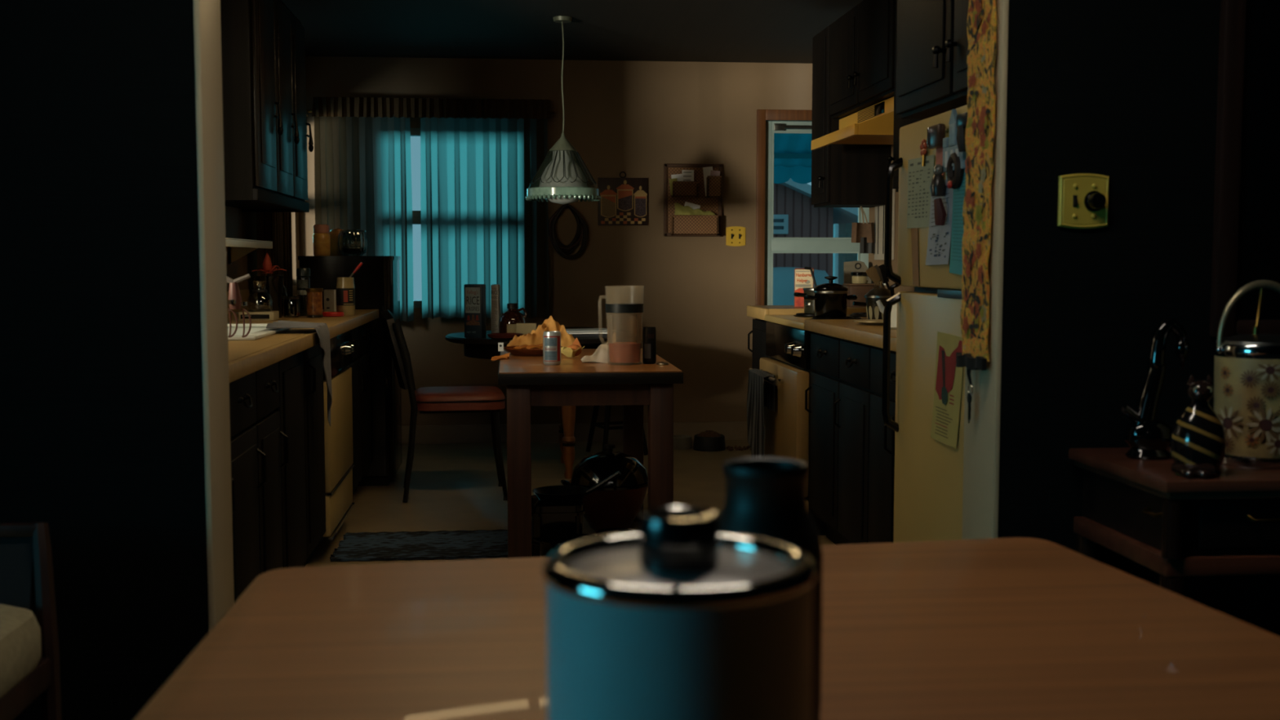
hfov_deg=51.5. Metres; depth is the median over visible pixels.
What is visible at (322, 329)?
dish towel
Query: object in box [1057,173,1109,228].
dimmer switch
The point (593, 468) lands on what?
lid
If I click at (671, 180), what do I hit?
note
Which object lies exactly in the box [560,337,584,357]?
sandwich
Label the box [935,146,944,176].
slip
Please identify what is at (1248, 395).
print
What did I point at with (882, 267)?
slotted spoon
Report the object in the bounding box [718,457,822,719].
bottle
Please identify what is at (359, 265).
spoon
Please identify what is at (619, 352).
pitcher
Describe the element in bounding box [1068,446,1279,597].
sideboard
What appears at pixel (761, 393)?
kitchen towel
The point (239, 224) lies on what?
wall
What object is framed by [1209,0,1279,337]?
framed picture
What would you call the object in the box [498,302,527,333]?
jug
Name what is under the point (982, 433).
trim
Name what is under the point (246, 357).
countertop
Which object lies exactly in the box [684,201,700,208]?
letter
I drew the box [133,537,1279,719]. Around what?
dining table
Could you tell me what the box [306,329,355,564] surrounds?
dishwasher
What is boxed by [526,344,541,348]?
crust
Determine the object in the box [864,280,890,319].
striped canister
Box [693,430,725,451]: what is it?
pet bowl
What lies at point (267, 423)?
base cabinet
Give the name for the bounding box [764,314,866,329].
cooktop
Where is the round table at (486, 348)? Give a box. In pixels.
[445,330,636,479]
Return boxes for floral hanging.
[955,0,996,370]
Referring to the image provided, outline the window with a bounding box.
[409,128,422,307]
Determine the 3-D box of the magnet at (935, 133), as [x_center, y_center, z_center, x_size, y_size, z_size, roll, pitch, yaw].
[0.757,-0.573,3.396,0.024,0.058,0.080,0,4,-6]
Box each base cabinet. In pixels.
[229,371,266,602]
[231,477,235,513]
[250,361,288,574]
[274,343,325,568]
[297,256,402,485]
[747,318,770,368]
[804,332,849,544]
[833,339,875,544]
[867,346,896,543]
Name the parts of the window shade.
panel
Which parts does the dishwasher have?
toe panel, kick panel, control panel, panel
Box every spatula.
[866,266,882,287]
[873,264,884,287]
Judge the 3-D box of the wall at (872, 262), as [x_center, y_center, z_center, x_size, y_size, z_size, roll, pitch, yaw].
[1.609,-0.479,5.753,0.600,2.400,5.620,0,4,-6]
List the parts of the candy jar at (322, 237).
pink lid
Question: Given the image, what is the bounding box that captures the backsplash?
[226,289,249,313]
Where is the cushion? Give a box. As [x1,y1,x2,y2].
[0,604,41,698]
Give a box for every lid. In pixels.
[570,444,648,487]
[656,362,668,364]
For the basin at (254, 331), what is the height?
0.170 m
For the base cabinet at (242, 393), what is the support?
on the floor
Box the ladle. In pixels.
[804,266,816,306]
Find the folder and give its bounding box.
[568,333,607,337]
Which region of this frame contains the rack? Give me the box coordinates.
[663,163,722,236]
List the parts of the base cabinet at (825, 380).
handle, handle, door, drawer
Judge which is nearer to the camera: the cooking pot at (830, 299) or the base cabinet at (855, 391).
the base cabinet at (855, 391)
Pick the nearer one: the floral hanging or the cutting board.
the floral hanging
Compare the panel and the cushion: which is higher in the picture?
the panel
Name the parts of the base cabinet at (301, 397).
door, handle, handle, door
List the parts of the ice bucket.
lid, bucket handle, lid knob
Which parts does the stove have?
oven door, knob, knob, burner, warming drawer, burner, burner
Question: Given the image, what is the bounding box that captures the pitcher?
[605,302,644,363]
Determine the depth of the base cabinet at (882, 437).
4.44 m
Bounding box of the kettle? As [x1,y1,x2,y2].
[875,283,899,329]
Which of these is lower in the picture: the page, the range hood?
the page
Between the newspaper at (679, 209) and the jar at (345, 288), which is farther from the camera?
the newspaper at (679, 209)
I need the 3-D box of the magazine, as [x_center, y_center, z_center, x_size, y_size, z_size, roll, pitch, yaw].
[-0.287,-0.161,7.114,0.260,0.007,0.220,-2,5,-20]
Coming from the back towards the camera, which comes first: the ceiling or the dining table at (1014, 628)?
the ceiling
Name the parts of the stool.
leg, leg, leg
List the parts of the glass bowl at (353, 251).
glass lid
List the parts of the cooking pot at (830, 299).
lid, knob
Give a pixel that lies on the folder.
(573, 335)
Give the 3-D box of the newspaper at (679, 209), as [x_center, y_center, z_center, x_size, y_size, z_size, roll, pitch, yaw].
[0.347,-0.921,8.379,0.258,0.147,0.036,0,4,-6]
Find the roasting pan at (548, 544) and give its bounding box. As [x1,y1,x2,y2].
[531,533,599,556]
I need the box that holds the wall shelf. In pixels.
[225,237,272,264]
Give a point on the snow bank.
(783, 277)
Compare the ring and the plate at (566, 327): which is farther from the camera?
the plate at (566, 327)
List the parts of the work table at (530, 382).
leg, leg, leg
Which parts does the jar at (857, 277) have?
lid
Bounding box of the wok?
[560,479,648,531]
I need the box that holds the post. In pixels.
[832,223,839,283]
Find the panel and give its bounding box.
[874,188,895,260]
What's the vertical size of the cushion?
0.106 m
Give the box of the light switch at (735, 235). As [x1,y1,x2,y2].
[725,226,745,246]
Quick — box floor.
[305,440,835,566]
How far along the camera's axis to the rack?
8.37 m
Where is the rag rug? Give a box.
[329,529,507,561]
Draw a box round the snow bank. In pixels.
[773,266,829,305]
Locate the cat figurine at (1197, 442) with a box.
[1169,373,1226,478]
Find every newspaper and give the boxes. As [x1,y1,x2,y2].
[567,331,613,333]
[674,202,715,214]
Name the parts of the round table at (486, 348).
turned leg, turned leg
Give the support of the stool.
on the floor
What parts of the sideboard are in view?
leg, handle, leg, post, rail, moulding, drawer, handle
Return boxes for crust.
[519,344,528,348]
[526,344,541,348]
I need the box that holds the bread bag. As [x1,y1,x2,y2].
[328,227,350,256]
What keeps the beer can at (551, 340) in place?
on the work table at (530, 382)
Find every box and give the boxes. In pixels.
[238,311,279,320]
[463,284,486,337]
[490,284,500,333]
[531,494,585,557]
[794,267,813,307]
[842,283,875,306]
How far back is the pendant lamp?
6.81 m
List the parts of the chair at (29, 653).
panel, rail, seat frame, leg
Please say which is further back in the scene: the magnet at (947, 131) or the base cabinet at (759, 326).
the base cabinet at (759, 326)
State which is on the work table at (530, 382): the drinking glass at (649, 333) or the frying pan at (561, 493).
the drinking glass at (649, 333)
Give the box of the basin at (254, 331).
[227,327,267,335]
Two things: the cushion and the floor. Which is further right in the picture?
the floor
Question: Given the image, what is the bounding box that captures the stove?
[747,312,866,535]
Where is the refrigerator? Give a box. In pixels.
[881,104,967,542]
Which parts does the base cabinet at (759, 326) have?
handle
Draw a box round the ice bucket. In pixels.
[1213,280,1279,469]
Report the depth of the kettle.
4.71 m
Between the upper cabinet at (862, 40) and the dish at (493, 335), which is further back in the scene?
the dish at (493, 335)
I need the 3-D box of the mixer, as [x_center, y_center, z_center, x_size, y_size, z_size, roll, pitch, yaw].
[-1.231,-0.163,3.976,0.129,0.192,0.060,0,4,-6]
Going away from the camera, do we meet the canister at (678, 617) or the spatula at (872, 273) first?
the canister at (678, 617)
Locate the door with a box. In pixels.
[764,120,869,305]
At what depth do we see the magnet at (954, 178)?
3.24 m
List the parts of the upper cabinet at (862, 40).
door, pull, pull, door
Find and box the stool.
[586,405,648,455]
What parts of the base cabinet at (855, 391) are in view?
handle, handle, door, drawer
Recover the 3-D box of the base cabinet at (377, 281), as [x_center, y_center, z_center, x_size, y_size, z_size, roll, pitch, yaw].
[-1.503,0.046,6.940,0.478,1.175,0.512,0,4,-6]
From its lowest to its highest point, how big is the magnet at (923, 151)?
0.071 m
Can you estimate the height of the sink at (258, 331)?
0.182 m
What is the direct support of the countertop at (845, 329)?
on the base cabinet at (882, 437)
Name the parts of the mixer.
handle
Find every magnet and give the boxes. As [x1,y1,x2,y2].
[920,138,927,166]
[926,123,945,148]
[929,164,946,225]
[942,109,966,172]
[945,125,949,146]
[946,151,963,189]
[956,111,967,151]
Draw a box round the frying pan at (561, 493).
[532,470,620,502]
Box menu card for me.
[515,323,536,334]
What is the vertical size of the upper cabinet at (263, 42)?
0.912 m
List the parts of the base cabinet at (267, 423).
drawer, door, handle, handle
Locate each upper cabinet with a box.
[220,0,313,212]
[811,25,891,207]
[828,0,895,119]
[887,0,923,191]
[895,0,968,119]
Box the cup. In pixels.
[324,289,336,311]
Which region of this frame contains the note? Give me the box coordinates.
[669,177,677,195]
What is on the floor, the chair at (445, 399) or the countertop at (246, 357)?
the chair at (445, 399)
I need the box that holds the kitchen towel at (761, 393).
[746,368,775,457]
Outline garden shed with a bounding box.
[832,222,857,284]
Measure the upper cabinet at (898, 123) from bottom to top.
0.870 m
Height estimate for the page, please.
0.282 m
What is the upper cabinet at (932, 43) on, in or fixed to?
attached to the wall at (872, 262)
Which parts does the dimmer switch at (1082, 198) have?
knob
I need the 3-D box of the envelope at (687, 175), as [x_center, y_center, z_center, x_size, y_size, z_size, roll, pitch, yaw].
[0.302,-1.117,8.353,0.075,0.157,0.003,0,4,-6]
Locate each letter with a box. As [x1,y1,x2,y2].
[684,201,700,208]
[925,178,953,265]
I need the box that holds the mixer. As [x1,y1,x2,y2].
[226,273,251,337]
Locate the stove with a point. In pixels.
(788, 344)
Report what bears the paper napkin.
on the work table at (530, 382)
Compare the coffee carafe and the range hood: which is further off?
the range hood
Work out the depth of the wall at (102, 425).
2.56 m
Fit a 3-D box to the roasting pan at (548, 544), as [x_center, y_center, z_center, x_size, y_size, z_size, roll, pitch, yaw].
[-0.264,0.726,5.016,0.308,0.108,0.181,0,4,-6]
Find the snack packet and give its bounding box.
[491,342,510,360]
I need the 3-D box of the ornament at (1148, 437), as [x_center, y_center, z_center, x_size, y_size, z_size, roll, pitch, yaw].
[0.996,0.054,2.560,0.130,0.272,0.065,0,4,-6]
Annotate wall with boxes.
[0,0,1279,719]
[225,205,299,306]
[298,56,812,426]
[868,144,914,293]
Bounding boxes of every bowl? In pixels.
[337,229,367,256]
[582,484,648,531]
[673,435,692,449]
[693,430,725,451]
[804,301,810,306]
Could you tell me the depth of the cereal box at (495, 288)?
7.05 m
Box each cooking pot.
[793,287,814,313]
[804,275,857,317]
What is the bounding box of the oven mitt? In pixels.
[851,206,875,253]
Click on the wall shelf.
(237, 248)
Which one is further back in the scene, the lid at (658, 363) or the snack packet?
the snack packet
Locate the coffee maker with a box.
[253,275,284,318]
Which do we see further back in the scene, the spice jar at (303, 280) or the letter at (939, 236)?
the spice jar at (303, 280)
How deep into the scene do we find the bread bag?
6.90 m
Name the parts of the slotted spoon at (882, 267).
blade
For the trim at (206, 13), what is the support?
attached to the wall at (102, 425)
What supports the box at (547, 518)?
on the floor
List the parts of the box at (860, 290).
lid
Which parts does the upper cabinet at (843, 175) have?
door, pull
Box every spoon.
[348,262,362,277]
[878,264,890,290]
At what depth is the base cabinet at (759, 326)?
6.62 m
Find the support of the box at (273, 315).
on the countertop at (246, 357)
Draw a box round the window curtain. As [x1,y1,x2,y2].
[306,96,555,322]
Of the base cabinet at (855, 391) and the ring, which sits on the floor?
the base cabinet at (855, 391)
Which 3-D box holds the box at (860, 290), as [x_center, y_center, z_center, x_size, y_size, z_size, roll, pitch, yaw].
[1.093,-0.325,6.641,0.126,0.116,0.148,0,4,-6]
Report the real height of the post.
1.780 m
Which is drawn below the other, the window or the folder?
the folder
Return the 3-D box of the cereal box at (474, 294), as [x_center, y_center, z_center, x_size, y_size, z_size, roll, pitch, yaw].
[-0.861,-0.256,6.929,0.100,0.279,0.056,1,5,18]
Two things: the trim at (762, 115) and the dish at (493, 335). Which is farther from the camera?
the trim at (762, 115)
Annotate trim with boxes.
[193,0,234,631]
[755,109,812,319]
[961,0,1008,539]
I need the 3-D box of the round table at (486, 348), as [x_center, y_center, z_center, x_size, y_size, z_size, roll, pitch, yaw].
[-0.528,0.234,7.271,1.060,0.750,1.060,0,4,-6]
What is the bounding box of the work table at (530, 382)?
[497,348,683,558]
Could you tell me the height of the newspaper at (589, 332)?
0.009 m
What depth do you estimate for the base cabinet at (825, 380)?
5.24 m
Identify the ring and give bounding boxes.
[966,368,973,422]
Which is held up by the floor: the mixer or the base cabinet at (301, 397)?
the base cabinet at (301, 397)
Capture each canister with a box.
[542,506,816,719]
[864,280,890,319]
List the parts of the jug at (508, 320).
jug handle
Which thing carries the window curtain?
hanging from the wall at (634, 118)
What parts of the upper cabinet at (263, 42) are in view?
door, light rail, pull, door, pull, door, pull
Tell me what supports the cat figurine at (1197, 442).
on the sideboard
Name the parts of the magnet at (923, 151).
stem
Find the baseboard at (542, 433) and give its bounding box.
[401,421,747,444]
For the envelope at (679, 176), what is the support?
in the rack
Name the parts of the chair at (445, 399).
backrest, leg, leg, seat frame, seat, leg, leg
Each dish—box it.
[322,311,344,316]
[487,333,523,339]
[503,346,563,356]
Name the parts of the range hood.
switch panel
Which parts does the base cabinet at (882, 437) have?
drawer, handle, handle, handle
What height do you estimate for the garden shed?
2.207 m
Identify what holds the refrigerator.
on the floor
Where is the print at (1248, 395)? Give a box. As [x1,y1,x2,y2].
[1217,364,1279,456]
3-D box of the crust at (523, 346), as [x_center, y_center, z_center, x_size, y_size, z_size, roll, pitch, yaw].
[-0.482,-0.054,5.487,0.049,0.021,0.070,0,4,-2]
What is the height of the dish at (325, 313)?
0.018 m
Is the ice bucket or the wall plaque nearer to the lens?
the ice bucket
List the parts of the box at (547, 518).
lid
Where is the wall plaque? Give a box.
[597,171,647,225]
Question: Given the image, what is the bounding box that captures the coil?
[547,203,587,259]
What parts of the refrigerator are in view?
door handle, door handle, door, freezer door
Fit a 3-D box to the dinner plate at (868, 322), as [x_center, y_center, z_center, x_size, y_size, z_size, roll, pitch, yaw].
[0.916,-0.142,5.051,0.210,0.015,0.210,0,4,-6]
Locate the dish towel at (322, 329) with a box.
[266,320,332,426]
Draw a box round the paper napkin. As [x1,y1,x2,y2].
[581,331,616,363]
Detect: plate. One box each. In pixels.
[564,326,595,328]
[853,319,883,324]
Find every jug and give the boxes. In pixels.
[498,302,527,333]
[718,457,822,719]
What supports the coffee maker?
on the countertop at (246, 357)
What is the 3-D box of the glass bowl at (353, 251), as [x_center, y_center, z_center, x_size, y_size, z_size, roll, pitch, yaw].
[-1.480,-0.605,6.833,0.151,0.139,0.147,0,4,-6]
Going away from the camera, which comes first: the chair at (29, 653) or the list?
the chair at (29, 653)
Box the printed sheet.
[906,154,934,228]
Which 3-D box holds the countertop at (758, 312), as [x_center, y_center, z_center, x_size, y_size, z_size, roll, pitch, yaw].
[0.898,-0.237,6.615,0.653,0.056,0.489,0,4,-6]
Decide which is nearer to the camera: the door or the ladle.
the ladle
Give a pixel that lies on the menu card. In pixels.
(524, 328)
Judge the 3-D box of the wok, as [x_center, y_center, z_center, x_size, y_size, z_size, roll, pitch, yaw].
[-0.128,0.619,5.656,0.346,0.225,0.346,3,5,37]
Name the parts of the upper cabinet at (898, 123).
pull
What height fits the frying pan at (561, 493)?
0.122 m
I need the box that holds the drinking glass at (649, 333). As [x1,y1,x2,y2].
[642,326,656,364]
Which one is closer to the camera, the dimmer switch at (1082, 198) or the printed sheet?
the dimmer switch at (1082, 198)
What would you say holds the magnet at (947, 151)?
attached to the refrigerator
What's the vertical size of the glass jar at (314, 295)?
0.125 m
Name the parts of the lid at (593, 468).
knob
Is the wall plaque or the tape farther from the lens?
the wall plaque
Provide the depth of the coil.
8.30 m
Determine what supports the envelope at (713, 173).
in the rack
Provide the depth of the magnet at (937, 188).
3.34 m
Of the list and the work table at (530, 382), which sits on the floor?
the work table at (530, 382)
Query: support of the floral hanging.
hanging from the wall at (102, 425)
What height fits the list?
0.283 m
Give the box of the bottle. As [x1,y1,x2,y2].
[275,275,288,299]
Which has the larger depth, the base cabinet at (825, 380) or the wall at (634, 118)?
the wall at (634, 118)
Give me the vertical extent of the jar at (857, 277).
0.057 m
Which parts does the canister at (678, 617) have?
lid, cap dish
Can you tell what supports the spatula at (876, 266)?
in the utensil holder
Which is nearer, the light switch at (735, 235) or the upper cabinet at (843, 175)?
the upper cabinet at (843, 175)
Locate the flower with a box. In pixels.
[251,253,286,275]
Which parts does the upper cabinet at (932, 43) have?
pull, pull, door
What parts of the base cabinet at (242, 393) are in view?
drawer, handle, door, handle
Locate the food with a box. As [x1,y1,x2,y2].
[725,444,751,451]
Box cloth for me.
[506,315,575,347]
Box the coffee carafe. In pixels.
[247,280,272,311]
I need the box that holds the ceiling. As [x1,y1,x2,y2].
[281,0,862,63]
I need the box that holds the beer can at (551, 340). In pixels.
[542,331,560,364]
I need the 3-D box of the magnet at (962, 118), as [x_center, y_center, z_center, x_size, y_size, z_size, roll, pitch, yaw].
[0.772,-0.547,3.195,0.034,0.095,0.068,0,4,-6]
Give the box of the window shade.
[771,133,811,183]
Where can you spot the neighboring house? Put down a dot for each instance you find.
(794, 215)
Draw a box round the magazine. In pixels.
[565,328,616,332]
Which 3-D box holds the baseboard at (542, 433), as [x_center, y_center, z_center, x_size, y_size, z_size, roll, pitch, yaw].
[-0.699,0.466,8.421,2.826,0.115,0.018,0,4,-6]
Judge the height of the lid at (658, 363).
0.006 m
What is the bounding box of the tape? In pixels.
[911,227,919,286]
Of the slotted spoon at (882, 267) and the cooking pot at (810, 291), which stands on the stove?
the cooking pot at (810, 291)
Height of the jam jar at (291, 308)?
0.092 m
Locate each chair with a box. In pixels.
[0,521,62,719]
[380,309,507,502]
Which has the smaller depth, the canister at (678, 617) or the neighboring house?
the canister at (678, 617)
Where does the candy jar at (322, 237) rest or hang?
on the base cabinet at (377, 281)
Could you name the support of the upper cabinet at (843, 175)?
attached to the wall at (872, 262)
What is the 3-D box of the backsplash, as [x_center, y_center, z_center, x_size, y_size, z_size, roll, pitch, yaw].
[-1.857,-0.240,5.771,0.015,0.100,1.550,0,4,-6]
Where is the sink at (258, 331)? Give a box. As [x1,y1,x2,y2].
[227,323,290,340]
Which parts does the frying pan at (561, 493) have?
pan handle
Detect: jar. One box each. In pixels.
[283,295,300,317]
[296,267,310,315]
[306,288,323,318]
[312,224,330,256]
[336,277,355,315]
[850,271,868,283]
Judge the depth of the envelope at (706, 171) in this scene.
8.37 m
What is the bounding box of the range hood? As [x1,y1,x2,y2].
[811,96,893,150]
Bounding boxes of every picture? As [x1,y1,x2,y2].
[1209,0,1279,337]
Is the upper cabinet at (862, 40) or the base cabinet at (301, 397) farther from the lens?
the upper cabinet at (862, 40)
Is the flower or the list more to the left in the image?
the flower
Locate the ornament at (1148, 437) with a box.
[1120,317,1190,460]
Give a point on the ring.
(968, 371)
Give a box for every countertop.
[227,309,378,382]
[746,305,866,319]
[804,319,896,351]
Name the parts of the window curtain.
panel, rod, panel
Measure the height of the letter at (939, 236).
0.220 m
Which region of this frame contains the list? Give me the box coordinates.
[949,168,965,275]
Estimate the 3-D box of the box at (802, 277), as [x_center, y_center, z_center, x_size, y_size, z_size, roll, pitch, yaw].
[0.806,-0.355,6.520,0.095,0.193,0.052,1,4,8]
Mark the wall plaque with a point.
(624, 201)
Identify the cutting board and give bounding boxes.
[843,260,871,283]
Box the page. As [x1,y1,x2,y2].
[930,331,963,448]
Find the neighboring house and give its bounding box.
[770,177,857,275]
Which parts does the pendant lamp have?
cord, globe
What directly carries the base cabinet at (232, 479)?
on the floor
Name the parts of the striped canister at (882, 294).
lid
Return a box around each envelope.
[671,173,682,181]
[682,169,693,181]
[702,166,712,195]
[710,170,719,176]
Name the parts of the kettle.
spout, kettle handle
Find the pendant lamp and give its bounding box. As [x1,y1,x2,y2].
[525,16,600,204]

